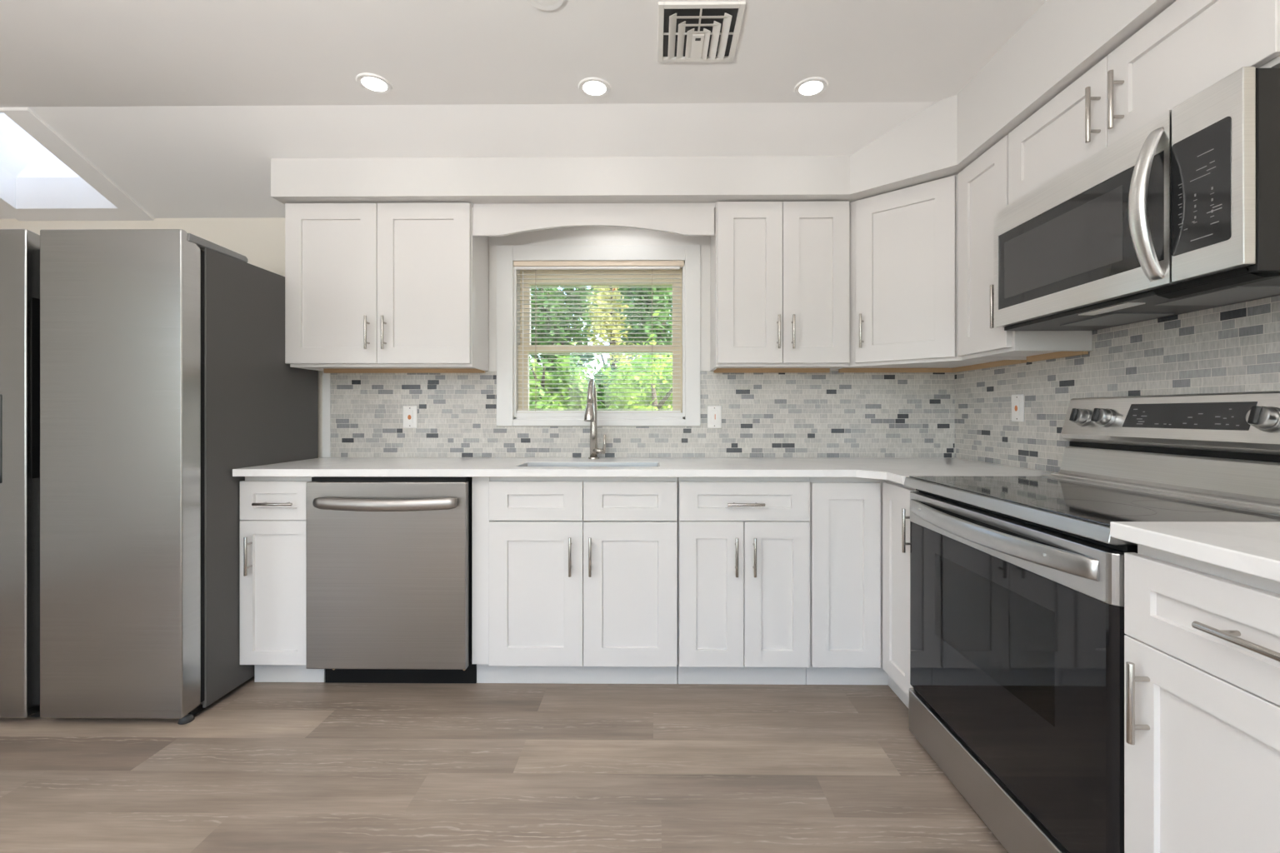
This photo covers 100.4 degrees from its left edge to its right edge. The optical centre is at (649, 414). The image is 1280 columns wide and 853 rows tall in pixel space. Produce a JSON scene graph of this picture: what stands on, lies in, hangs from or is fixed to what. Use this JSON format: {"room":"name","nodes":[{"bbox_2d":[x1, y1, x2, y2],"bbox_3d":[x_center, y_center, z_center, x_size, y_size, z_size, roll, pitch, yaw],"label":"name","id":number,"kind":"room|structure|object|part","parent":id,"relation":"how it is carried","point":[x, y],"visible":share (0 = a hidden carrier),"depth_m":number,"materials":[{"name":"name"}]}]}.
{"room":"kitchen","nodes":[
{"label":"kitchen","id":0,"kind":"room"},
{"bbox_2d":[0,217,838,458],"bbox_3d":[-1.253,0.035,2.782,5.842,2.200,0.120,0,0,1],"label":"wall","id":1,"kind":"structure","parent":0,"point":[262,241],"depth_m":2.73,"materials":[{"name":"beige paint"}]},
{"bbox_2d":[322,371,330,457],"bbox_3d":[-1.644,0.002,2.720,0.040,0.437,0.010,0,0,1],"label":"trim","id":2,"kind":"structure","parent":1,"relation":"attached to","point":[326,377],"depth_m":2.72,"materials":[{"name":"white paint"}]},
{"bbox_2d":[285,202,488,373],"bbox_3d":[-1.247,-0.593,2.567,0.858,0.769,0.306,0,0,1],"label":"upper cabinet","id":3,"kind":"object","parent":1,"relation":"attached to","point":[370,287],"visible":0.98,"depth_m":2.46,"materials":[{"name":"white paint"}]},
{"bbox_3d":[-1.466,-0.602,2.464,0.423,0.738,0.020,0,0,1],"label":"door","id":4,"kind":"part","parent":3,"relation":"part of","materials":[{"name":"white paint"}]},
{"bbox_3d":[-1.288,-0.371,2.433,0.012,0.153,0.038,0,0,1],"label":"handle","id":5,"kind":"part","parent":3,"relation":"part of","materials":[{"name":"silver metal"}]},
{"bbox_3d":[-1.211,-0.371,2.433,0.012,0.153,0.038,0,0,1],"label":"handle","id":6,"kind":"part","parent":3,"relation":"part of","materials":[{"name":"silver metal"}]},
{"bbox_3d":[-1.241,-0.219,2.709,0.817,0.022,0.019,0,0,1],"label":"mounting rail","id":7,"kind":"part","parent":3,"relation":"part of","materials":[{"name":"beige wood"}]},
{"bbox_3d":[-1.038,-0.602,2.460,0.428,0.738,0.020,0,0,1],"label":"door","id":8,"kind":"part","parent":3,"relation":"part of","materials":[{"name":"white paint"}]},
{"bbox_2d":[472,202,715,236],"bbox_3d":[-0.255,-0.902,2.533,1.124,0.152,0.140,0,0,1],"label":"valance","id":9,"kind":"object","parent":3,"relation":"attached to","point":[697,218],"visible":1,"depth_m":2.46,"materials":[{"name":"white paint"}]},
{"bbox_2d":[496,245,700,426],"bbox_3d":[-0.256,-0.396,2.763,1.032,0.914,0.140,0,0,1],"label":"window","id":10,"kind":"structure","parent":1,"relation":"in","point":[689,397],"depth_m":2.70,"materials":[{"name":"white paint"}]},
{"bbox_3d":[-0.253,-0.516,2.808,0.748,0.323,0.004,0,0,1],"label":"pane","id":11,"kind":"part","parent":10,"relation":"part of","materials":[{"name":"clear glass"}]},
{"bbox_2d":[513,260,684,412],"bbox_3d":[-0.256,-0.392,2.722,0.864,0.768,0.043,0,0,1],"label":"window blind","id":12,"kind":"object","parent":10,"relation":"attached to","point":[519,265],"visible":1,"depth_m":2.73,"materials":[{"name":"beige plastic"}]},
{"bbox_3d":[-0.580,-0.380,2.722,0.002,0.734,0.002,0,0,1],"label":"ladder cord","id":13,"kind":"part","parent":12,"relation":"part of","materials":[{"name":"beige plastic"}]},
{"bbox_3d":[-0.257,-0.013,2.731,0.836,0.011,0.024,0,0,1],"label":"rail","id":14,"kind":"part","parent":12,"relation":"part of","materials":[{"name":"white plastic"}]},
{"bbox_3d":[0.015,-0.380,2.716,0.002,0.734,0.002,0,0,1],"label":"ladder cord","id":15,"kind":"part","parent":12,"relation":"part of","materials":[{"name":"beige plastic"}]},
{"bbox_3d":[-0.253,-0.172,2.770,0.848,0.370,0.035,0,0,1],"label":"sash","id":16,"kind":"part","parent":10,"relation":"part of","materials":[{"name":"beige"}]},
{"bbox_3d":[-0.253,-0.541,2.808,0.848,0.443,0.035,0,0,1],"label":"sash","id":17,"kind":"part","parent":10,"relation":"part of","materials":[{"name":"beige"}]},
{"bbox_2d":[489,226,709,371],"bbox_3d":[-0.253,-0.597,2.709,1.125,0.757,0.006,0,0,1],"label":"wall panel","id":18,"kind":"object","parent":1,"relation":"attached to","point":[574,235],"visible":0.59,"depth_m":2.71,"materials":[{"name":"white paint"}]},
{"bbox_2d":[330,370,954,458],"bbox_3d":[-0.042,0.002,2.706,3.163,0.438,0.008,0,0,1],"label":"tile backsplash","id":19,"kind":"structure","parent":1,"relation":"attached to","point":[833,414],"depth_m":2.70,"materials":[{"name":"grey tile"}]},
{"bbox_2d":[403,405,417,428],"bbox_3d":[-1.215,0.015,2.709,0.072,0.114,0.009,0,0,1],"label":"wall plate","id":20,"kind":"object","parent":19,"relation":"attached to","point":[410,412],"visible":1,"depth_m":2.71,"materials":[{"name":"white plastic"}]},
{"bbox_2d":[707,405,721,428],"bbox_3d":[0.330,0.015,2.694,0.072,0.114,0.009,0,0,1],"label":"wall plate","id":21,"kind":"object","parent":19,"relation":"attached to","point":[714,412],"visible":1,"depth_m":2.69,"materials":[{"name":"white plastic"}]},
{"bbox_2d":[710,201,849,373],"bbox_3d":[0.616,-0.593,2.549,0.614,0.769,0.306,0,0,1],"label":"upper cabinet","id":22,"kind":"object","parent":1,"relation":"attached to","point":[779,271],"visible":0.99,"depth_m":2.44,"materials":[{"name":"white paint"}]},
{"bbox_3d":[0.461,-0.602,2.446,0.297,0.738,0.020,0,0,1],"label":"door","id":23,"kind":"part","parent":22,"relation":"part of","materials":[{"name":"white paint"}]},
{"bbox_3d":[0.617,-0.219,2.692,0.582,0.022,0.019,0,0,1],"label":"mounting rail","id":24,"kind":"part","parent":22,"relation":"part of","materials":[{"name":"beige wood"}]},
{"bbox_3d":[0.587,-0.372,2.416,0.012,0.153,0.038,0,0,1],"label":"handle","id":25,"kind":"part","parent":22,"relation":"part of","materials":[{"name":"silver metal"}]},
{"bbox_3d":[0.653,-0.372,2.415,0.012,0.153,0.038,0,0,1],"label":"handle","id":26,"kind":"part","parent":22,"relation":"part of","materials":[{"name":"silver metal"}]},
{"bbox_3d":[0.763,-0.602,2.443,0.302,0.738,0.020,0,0,1],"label":"door","id":27,"kind":"part","parent":22,"relation":"part of","materials":[{"name":"white paint"}]},
{"bbox_2d":[0,676,1008,852],"bbox_3d":[-1.343,1.195,-0.382,5.722,0.120,6.210,0,0,1],"label":"floor","id":28,"kind":"structure","parent":0,"point":[266,767],"depth_m":1.67,"materials":[{"name":"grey wood"}]},
{"bbox_2d":[0,229,318,724],"bbox_3d":[-2.140,0.232,2.314,0.926,1.805,0.783,0,0,1],"label":"refrigerator","id":29,"kind":"object","parent":28,"relation":"on","point":[140,369],"visible":0.93,"depth_m":1.93,"materials":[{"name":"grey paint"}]},
{"bbox_3d":[-2.429,0.215,1.971,0.355,1.771,0.084,0,0,1],"label":"door","id":30,"kind":"part","parent":29,"relation":"part of","materials":[{"name":"silver metal"}]},
{"bbox_3d":[-1.944,0.216,1.966,0.518,1.768,0.084,0,0,1],"label":"door","id":31,"kind":"part","parent":29,"relation":"part of","materials":[{"name":"silver metal"}]},
{"bbox_2d":[240,476,325,682],"bbox_3d":[-1.522,0.693,2.410,0.302,0.882,0.538,0,0,1],"label":"base cabinet","id":32,"kind":"object","parent":28,"relation":"on","point":[272,509],"visible":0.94,"depth_m":2.19,"materials":[{"name":"white paint"}]},
{"bbox_3d":[-1.626,0.574,2.161,0.012,0.156,0.038,0,0,1],"label":"handle","id":33,"kind":"part","parent":32,"relation":"part of","materials":[{"name":"silver metal"}]},
{"bbox_3d":[-1.518,0.364,2.160,0.158,0.012,0.038,0,0,1],"label":"handle","id":34,"kind":"part","parent":32,"relation":"part of","materials":[{"name":"silver metal"}]},
{"bbox_3d":[-1.528,0.732,2.189,0.294,0.590,0.020,0,0,1],"label":"door","id":35,"kind":"part","parent":32,"relation":"part of","materials":[{"name":"white paint"}]},
{"bbox_3d":[-1.528,0.355,2.189,0.294,0.159,0.020,0,0,1],"label":"drawer","id":36,"kind":"part","parent":32,"relation":"part of","materials":[{"name":"white paint"}]},
{"bbox_2d":[305,476,476,683],"bbox_3d":[-1.052,0.694,2.374,0.651,0.878,0.591,0,0,1],"label":"dishwasher","id":37,"kind":"object","parent":28,"relation":"on","point":[388,559],"visible":0.98,"depth_m":2.14,"materials":[{"name":"silver metal"}]},
{"bbox_3d":[-1.048,0.356,2.110,0.565,0.053,0.061,0,0,1],"label":"handle","id":38,"kind":"part","parent":37,"relation":"part of","materials":[{"name":"silver metal"}]},
{"bbox_3d":[-1.046,1.081,2.252,0.637,0.104,0.015,0,0,1],"label":"kick plate","id":39,"kind":"part","parent":37,"relation":"part of","materials":[{"name":"black plastic"}]},
{"bbox_2d":[467,476,471,662],"bbox_3d":[-1.047,0.643,2.432,0.631,0.753,0.475,0,0,1],"label":"tub","id":40,"kind":"object","parent":37,"relation":"in","point":[469,481],"depth_m":2.19,"materials":[{"name":"plastic"}]},
{"bbox_2d":[471,476,677,684],"bbox_3d":[-0.303,0.693,2.414,0.844,0.882,0.568,0,0,1],"label":"base cabinet","id":41,"kind":"object","parent":28,"relation":"on","point":[574,580],"visible":0.92,"depth_m":2.17,"materials":[{"name":"white paint"}]},
{"bbox_3d":[-0.691,0.639,2.221,0.072,0.776,0.066,0,0,1],"label":"filler panel","id":42,"kind":"part","parent":41,"relation":"part of","materials":[{"name":"white paint"}]},
{"bbox_3d":[-0.688,0.693,2.459,0.074,0.882,0.425,0,0,1],"label":"panel","id":43,"kind":"part","parent":41,"relation":"part of","materials":[{"name":"paint"}]},
{"bbox_3d":[-0.462,0.733,2.179,0.384,0.588,0.020,0,0,1],"label":"door","id":44,"kind":"part","parent":41,"relation":"part of","materials":[{"name":"white paint"}]},
{"bbox_3d":[-0.318,0.574,2.149,0.012,0.156,0.038,0,0,1],"label":"handle","id":45,"kind":"part","parent":41,"relation":"part of","materials":[{"name":"silver metal"}]},
{"bbox_3d":[-0.237,0.574,2.148,0.012,0.156,0.038,0,0,1],"label":"handle","id":46,"kind":"part","parent":41,"relation":"part of","materials":[{"name":"silver metal"}]},
{"bbox_3d":[-0.077,0.733,2.176,0.380,0.588,0.020,0,0,1],"label":"door","id":47,"kind":"part","parent":41,"relation":"part of","materials":[{"name":"white paint"}]},
{"bbox_2d":[677,477,809,684],"bbox_3d":[0.390,0.693,2.393,0.535,0.882,0.538,0,0,1],"label":"base cabinet","id":48,"kind":"object","parent":28,"relation":"on","point":[743,543],"visible":0.96,"depth_m":2.16,"materials":[{"name":"white paint"}]},
{"bbox_3d":[0.254,0.732,2.173,0.260,0.590,0.020,0,0,1],"label":"door","id":49,"kind":"part","parent":48,"relation":"part of","materials":[{"name":"white paint"}]},
{"bbox_3d":[0.351,0.574,2.143,0.012,0.156,0.038,0,0,1],"label":"handle","id":50,"kind":"part","parent":48,"relation":"part of","materials":[{"name":"silver metal"}]},
{"bbox_3d":[0.387,0.355,2.171,0.528,0.159,0.020,0,0,1],"label":"drawer","id":51,"kind":"part","parent":48,"relation":"part of","materials":[{"name":"white paint"}]},
{"bbox_3d":[0.388,0.363,2.143,0.150,0.012,0.038,0,0,1],"label":"handle","id":52,"kind":"part","parent":48,"relation":"part of","materials":[{"name":"silver metal"}]},
{"bbox_3d":[0.424,0.574,2.142,0.012,0.156,0.038,0,0,1],"label":"handle","id":53,"kind":"part","parent":48,"relation":"part of","materials":[{"name":"silver metal"}]},
{"bbox_3d":[0.519,0.732,2.170,0.264,0.590,0.020,0,0,1],"label":"door","id":54,"kind":"part","parent":48,"relation":"part of","materials":[{"name":"white paint"}]},
{"bbox_2d":[805,477,919,709],"bbox_3d":[1.097,0.693,2.272,0.878,0.882,0.765,0,0,1],"label":"base cabinet","id":55,"kind":"object","parent":28,"relation":"on","point":[860,527],"visible":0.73,"depth_m":2.16,"materials":[{"name":"white paint"}]},
{"bbox_2d":[232,457,1054,484],"bbox_3d":[-0.067,0.236,2.304,3.204,0.030,0.793,0,0,1],"label":"countertop","id":56,"kind":"structure","parent":55,"relation":"on","point":[896,470],"depth_m":2.19,"materials":[{"name":"white stone"}]},
{"bbox_2d":[516,462,659,466],"bbox_3d":[-0.261,0.329,2.345,0.607,0.212,0.212,0,0,1],"label":"sink","id":57,"kind":"object","parent":56,"relation":"in","point":[529,464],"visible":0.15,"depth_m":2.45,"materials":[{"name":"silver metal"}]},
{"bbox_2d":[584,378,605,459],"bbox_3d":[-0.256,0.025,2.539,0.089,0.391,0.213,0,0,1],"label":"faucet","id":58,"kind":"object","parent":56,"relation":"on","point":[590,415],"visible":1,"depth_m":2.60,"materials":[{"name":"silver metal"}]},
{"bbox_3d":[-0.242,0.148,2.609,0.065,0.097,0.026,0,0,5],"label":"lever","id":59,"kind":"part","parent":58,"relation":"part of","materials":[{"name":"silver metal"}]},
{"bbox_3d":[0.799,0.653,2.168,0.277,0.749,0.020,0,0,1],"label":"door","id":60,"kind":"part","parent":55,"relation":"part of","materials":[{"name":"white paint"}]},
{"bbox_3d":[0.949,0.650,2.022,0.020,0.754,0.252,0,0,1],"label":"door","id":61,"kind":"part","parent":55,"relation":"part of","materials":[{"name":"white paint"}]},
{"bbox_3d":[0.919,0.415,1.897,0.038,0.156,0.012,0,0,1],"label":"handle","id":62,"kind":"part","parent":55,"relation":"part of","materials":[{"name":"silver metal"}]},
{"bbox_2d":[904,390,1279,852],"bbox_3d":[1.191,0.540,1.461,0.655,1.190,0.852,0,0,1],"label":"range","id":63,"kind":"object","parent":28,"relation":"on","point":[1017,696],"visible":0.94,"depth_m":1.34,"materials":[{"name":"black glass"}]},
{"bbox_3d":[0.930,1.041,1.464,0.037,0.144,0.851,0,0,1],"label":"storage drawer","id":64,"kind":"part","parent":63,"relation":"part of","materials":[{"name":"silver metal"}]},
{"bbox_2d":[909,491,1125,852],"bbox_3d":[1.138,0.612,1.462,0.549,0.675,0.851,0,0,1],"label":"oven","id":65,"kind":"object","parent":63,"relation":"in","point":[1017,625],"depth_m":1.28,"materials":[{"name":"black glass"}]},
{"bbox_3d":[1.445,0.011,1.786,0.046,0.060,0.059,0,0,1],"label":"knob","id":66,"kind":"part","parent":63,"relation":"part of","materials":[{"name":"silver metal"}]},
{"bbox_2d":[904,475,1279,544],"bbox_3d":[1.204,0.237,1.461,0.610,0.038,0.852,0,0,1],"label":"cooktop","id":67,"kind":"object","parent":63,"relation":"in","point":[1082,507],"depth_m":1.33,"materials":[{"name":"black glass"}]},
{"bbox_3d":[1.444,0.011,1.698,0.046,0.060,0.059,0,0,1],"label":"knob","id":68,"kind":"part","parent":63,"relation":"part of","materials":[{"name":"silver metal"}]},
{"bbox_3d":[1.480,0.020,1.459,0.077,0.150,0.832,0,0,1],"label":"control panel","id":69,"kind":"part","parent":63,"relation":"part of","materials":[{"name":"silver metal"}]},
{"bbox_3d":[1.440,0.011,1.249,0.046,0.060,0.059,0,0,1],"label":"knob","id":70,"kind":"part","parent":63,"relation":"part of","materials":[{"name":"silver metal"}]},
{"bbox_2d":[1124,544,1279,852],"bbox_3d":[1.195,0.689,0.716,0.643,0.891,0.618,0,0,1],"label":"base cabinet","id":71,"kind":"object","parent":28,"relation":"on","point":[1202,640],"visible":0.99,"depth_m":0.89,"materials":[{"name":"white paint"}]},
{"bbox_3d":[0.895,0.530,0.977,0.038,0.147,0.012,0,0,1],"label":"handle","id":72,"kind":"part","parent":71,"relation":"part of","materials":[{"name":"silver metal"}]},
{"bbox_2d":[1110,521,1279,582],"bbox_3d":[1.206,0.224,0.702,0.628,0.030,0.666,0,0,1],"label":"countertop","id":73,"kind":"structure","parent":71,"relation":"on","point":[1252,548],"depth_m":0.91,"materials":[{"name":"white stone"}]},
{"bbox_3d":[0.922,0.345,0.723,0.020,0.156,0.610,0,0,1],"label":"drawer","id":74,"kind":"part","parent":71,"relation":"part of","materials":[{"name":"white paint"}]},
{"bbox_3d":[0.893,0.340,0.776,0.038,0.012,0.170,0,0,1],"label":"handle","id":75,"kind":"part","parent":71,"relation":"part of","materials":[{"name":"silver metal"}]},
{"bbox_2d":[0,0,1046,219],"bbox_3d":[-1.343,-1.190,-0.382,5.722,0.371,6.210,0,0,1],"label":"ceiling","id":76,"kind":"structure","parent":0,"point":[186,107],"depth_m":2.01,"materials":[{"name":"paint"}]},
{"bbox_2d":[0,112,117,209],"bbox_3d":[-2.908,-1.373,2.484,0.574,0.694,0.639,0,0,1],"label":"window","id":77,"kind":"structure","parent":76,"relation":"attached to","point":[32,177],"depth_m":2.66,"materials":[{"name":"glass"}]},
{"bbox_2d":[0,107,154,220],"bbox_3d":[-2.891,-1.128,2.461,0.703,0.272,0.553,0,0,1],"label":"trim","id":78,"kind":"structure","parent":76,"relation":"attached to","point":[127,209],"depth_m":2.54,"materials":[{"name":"paint"}]},
{"bbox_2d":[355,73,392,94],"bbox_3d":[-1.042,-1.252,2.023,0.124,0.006,0.124,0,0,1],"label":"recessed light","id":79,"kind":"object","parent":76,"relation":"in","point":[374,83],"visible":1,"depth_m":2.02,"materials":[{"name":"white plastic"}]},
{"bbox_2d":[526,0,564,10],"bbox_3d":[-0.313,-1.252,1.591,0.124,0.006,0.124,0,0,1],"label":"smoke detector","id":80,"kind":"object","parent":76,"relation":"in","point":[547,5],"visible":1,"depth_m":1.62,"materials":[{"name":"white plastic"}]},
{"bbox_2d":[578,77,610,98],"bbox_3d":[-0.210,-1.252,2.048,0.124,0.006,0.124,0,0,1],"label":"recessed light","id":81,"kind":"object","parent":76,"relation":"in","point":[596,87],"visible":1,"depth_m":2.04,"materials":[{"name":"white plastic"}]},
{"bbox_2d":[657,0,745,62],"bbox_3d":[0.162,-1.248,1.754,0.266,0.013,0.266,0,0,1],"label":"ceiling vent","id":82,"kind":"object","parent":76,"relation":"in","point":[688,31],"visible":1,"depth_m":1.74,"materials":[{"name":"white metal"}]},
{"bbox_3d":[0.163,-1.246,1.810,0.038,0.005,0.117,0,0,1],"label":"plate","id":83,"kind":"part","parent":82,"relation":"part of","materials":[{"name":"white metal"}]},
{"bbox_2d":[270,0,1176,204],"bbox_3d":[-0.092,-1.125,1.056,3.248,0.291,3.310,0,0,1],"label":"soffit","id":84,"kind":"structure","parent":76,"relation":"attached to","point":[1062,40],"depth_m":2.38,"materials":[{"name":"paint"}]},
{"bbox_2d":[794,77,828,97],"bbox_3d":[0.621,-1.252,2.047,0.124,0.006,0.124,0,0,1],"label":"recessed light","id":85,"kind":"object","parent":76,"relation":"in","point":[811,87],"visible":1,"depth_m":2.04,"materials":[{"name":"white plastic"}]},
{"bbox_3d":[1.578,-0.115,-0.410,0.120,2.500,6.210,0,0,1],"label":"wall","id":86,"kind":"structure","parent":0,"visible":0},
{"bbox_2d":[838,175,1026,372],"bbox_3d":[1.229,-0.593,2.423,0.614,0.769,0.531,0,0,1],"label":"upper cabinet","id":87,"kind":"object","parent":86,"relation":"attached to","point":[903,243],"visible":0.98,"depth_m":2.30,"materials":[{"name":"white paint"}]},
{"bbox_3d":[0.952,-0.372,2.392,0.012,0.153,0.038,0,0,41],"label":"handle","id":88,"kind":"part","parent":87,"relation":"part of","materials":[{"name":"silver metal"}]},
{"bbox_3d":[1.097,-0.602,2.305,0.401,0.738,0.020,0,0,41],"label":"door","id":89,"kind":"part","parent":87,"relation":"part of","materials":[{"name":"white paint"}]},
{"bbox_3d":[1.244,-0.219,2.428,0.583,0.022,0.520,0,0,1],"label":"mounting rail","id":90,"kind":"part","parent":87,"relation":"part of","materials":[{"name":"beige wood"}]},
{"bbox_2d":[958,135,1092,362],"bbox_3d":[1.368,-0.593,1.999,0.325,0.769,0.313,0,0,1],"label":"upper cabinet","id":91,"kind":"object","parent":86,"relation":"attached to","point":[983,184],"visible":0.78,"depth_m":2.00,"materials":[{"name":"white paint"}]},
{"bbox_3d":[1.254,-0.602,2.004,0.020,0.738,0.296,0,0,1],"label":"door","id":92,"kind":"part","parent":91,"relation":"part of","materials":[{"name":"white paint"}]},
{"bbox_3d":[1.224,-0.380,1.885,0.038,0.153,0.012,0,0,1],"label":"handle","id":93,"kind":"part","parent":91,"relation":"part of","materials":[{"name":"silver metal"}]},
{"bbox_3d":[1.520,-0.219,1.997,0.019,0.022,0.281,0,0,1],"label":"mounting rail","id":94,"kind":"part","parent":91,"relation":"part of","materials":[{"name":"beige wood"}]},
{"bbox_2d":[955,295,1279,472],"bbox_3d":[1.531,-0.072,1.441,0.008,0.586,2.510,0,0,1],"label":"tile backsplash","id":95,"kind":"structure","parent":86,"relation":"attached to","point":[1232,347],"depth_m":1.75,"materials":[{"name":"grey tile"}]},
{"bbox_2d":[1011,394,1024,421],"bbox_3d":[1.530,-0.025,2.217,0.009,0.114,0.072,0,0,1],"label":"wall plate","id":96,"kind":"object","parent":95,"relation":"attached to","point":[1017,400],"visible":1,"depth_m":2.21,"materials":[{"name":"white plastic"}]},
{"bbox_2d":[1008,0,1279,204],"bbox_3d":[1.363,-0.839,1.443,0.325,0.276,0.803,0,0,1],"label":"upper cabinet","id":97,"kind":"object","parent":86,"relation":"attached to","point":[1191,46],"visible":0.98,"depth_m":1.34,"materials":[{"name":"white paint"}]},
{"bbox_3d":[1.250,-0.843,1.645,0.020,0.257,0.400,0,0,1],"label":"door","id":98,"kind":"part","parent":97,"relation":"part of","materials":[{"name":"white paint"}]},
{"bbox_3d":[1.220,-0.823,1.467,0.038,0.150,0.012,0,0,1],"label":"handle","id":99,"kind":"part","parent":97,"relation":"part of","materials":[{"name":"silver metal"}]},
{"bbox_3d":[1.219,-0.822,1.394,0.038,0.150,0.012,0,0,1],"label":"handle","id":100,"kind":"part","parent":97,"relation":"part of","materials":[{"name":"silver metal"}]},
{"bbox_2d":[994,66,1279,330],"bbox_3d":[1.325,-0.483,1.447,0.394,0.415,0.778,0,0,1],"label":"microwave","id":101,"kind":"object","parent":97,"relation":"attached to","point":[1180,213],"visible":1,"depth_m":1.24,"materials":[{"name":"silver metal"}]},
{"bbox_3d":[1.197,-0.494,1.524,0.025,0.393,0.626,0,0,1],"label":"door","id":102,"kind":"part","parent":101,"relation":"part of","materials":[{"name":"silver metal"}]},
{"bbox_3d":[1.157,-0.486,1.241,0.063,0.348,0.042,0,0,1],"label":"handle","id":103,"kind":"part","parent":101,"relation":"part of","materials":[{"name":"silver metal"}]},
{"bbox_3d":[1.193,-0.494,1.133,0.025,0.393,0.148,0,0,1],"label":"control panel","id":104,"kind":"part","parent":101,"relation":"part of","materials":[{"name":"silver metal"}]},
{"bbox_3d":[1.247,-0.843,1.246,0.020,0.257,0.392,0,0,1],"label":"door","id":105,"kind":"part","parent":97,"relation":"part of","materials":[{"name":"white paint"}]},
{"label":"outside","id":106,"kind":"structure","parent":0,"visible":0},
{"bbox_3d":[0.155,1.860,16.554,28.000,0.050,26.890,0,0,1],"label":"ground","id":107,"kind":"structure","parent":106,"visible":0},
{"bbox_2d":[529,340,598,410],"bbox_3d":[-1.272,0.492,6.259,1.284,2.691,1.184,0,0,36],"label":"shrub","id":108,"kind":"object","parent":107,"relation":"on","point":[577,397],"visible":0.23,"depth_m":6.14,"materials":[{"name":"green plant"}]},
{"bbox_2d":[529,285,599,397],"bbox_3d":[-1.884,-0.874,9.764,1.979,5.423,2.026,0,0,1],"label":"tree","id":109,"kind":"object","parent":107,"relation":"on","point":[532,289],"visible":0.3,"depth_m":9.38,"materials":[{"name":"green plant"}]},
{"bbox_2d":[568,359,631,410],"bbox_3d":[-0.726,0.495,8.158,1.380,2.686,1.342,0,0,-22],"label":"shrub","id":110,"kind":"object","parent":107,"relation":"on","point":[602,397],"visible":0.13,"depth_m":7.92,"materials":[{"name":"green plant"}]},
{"bbox_2d":[577,285,637,398],"bbox_3d":[-0.818,-0.935,11.634,1.755,5.544,1.766,0,0,-12],"label":"tree","id":111,"kind":"object","parent":107,"relation":"on","point":[606,288],"visible":0.23,"depth_m":11.24,"materials":[{"name":"green plant"}]},
{"bbox_2d":[612,287,627,362],"bbox_3d":[-0.815,-1.085,13.567,1.294,5.844,1.286,0,0,1],"label":"tree","id":112,"kind":"object","parent":107,"relation":"on","point":[613,289],"visible":0.02,"depth_m":13.51,"materials":[{"name":"green plant"}]},
{"bbox_2d":[601,310,672,410],"bbox_3d":[0.083,0.339,6.362,1.329,2.997,1.499,0,0,1],"label":"shrub","id":113,"kind":"object","parent":107,"relation":"on","point":[645,394],"visible":0.18,"depth_m":6.30,"materials":[{"name":"green plant"}]},
{"bbox_2d":[613,285,672,400],"bbox_3d":[0.192,-1.074,9.564,1.739,5.824,2.345,0,0,1],"label":"tree","id":114,"kind":"object","parent":107,"relation":"on","point":[620,288],"visible":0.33,"depth_m":8.92,"materials":[{"name":"green plant"}]}
]}

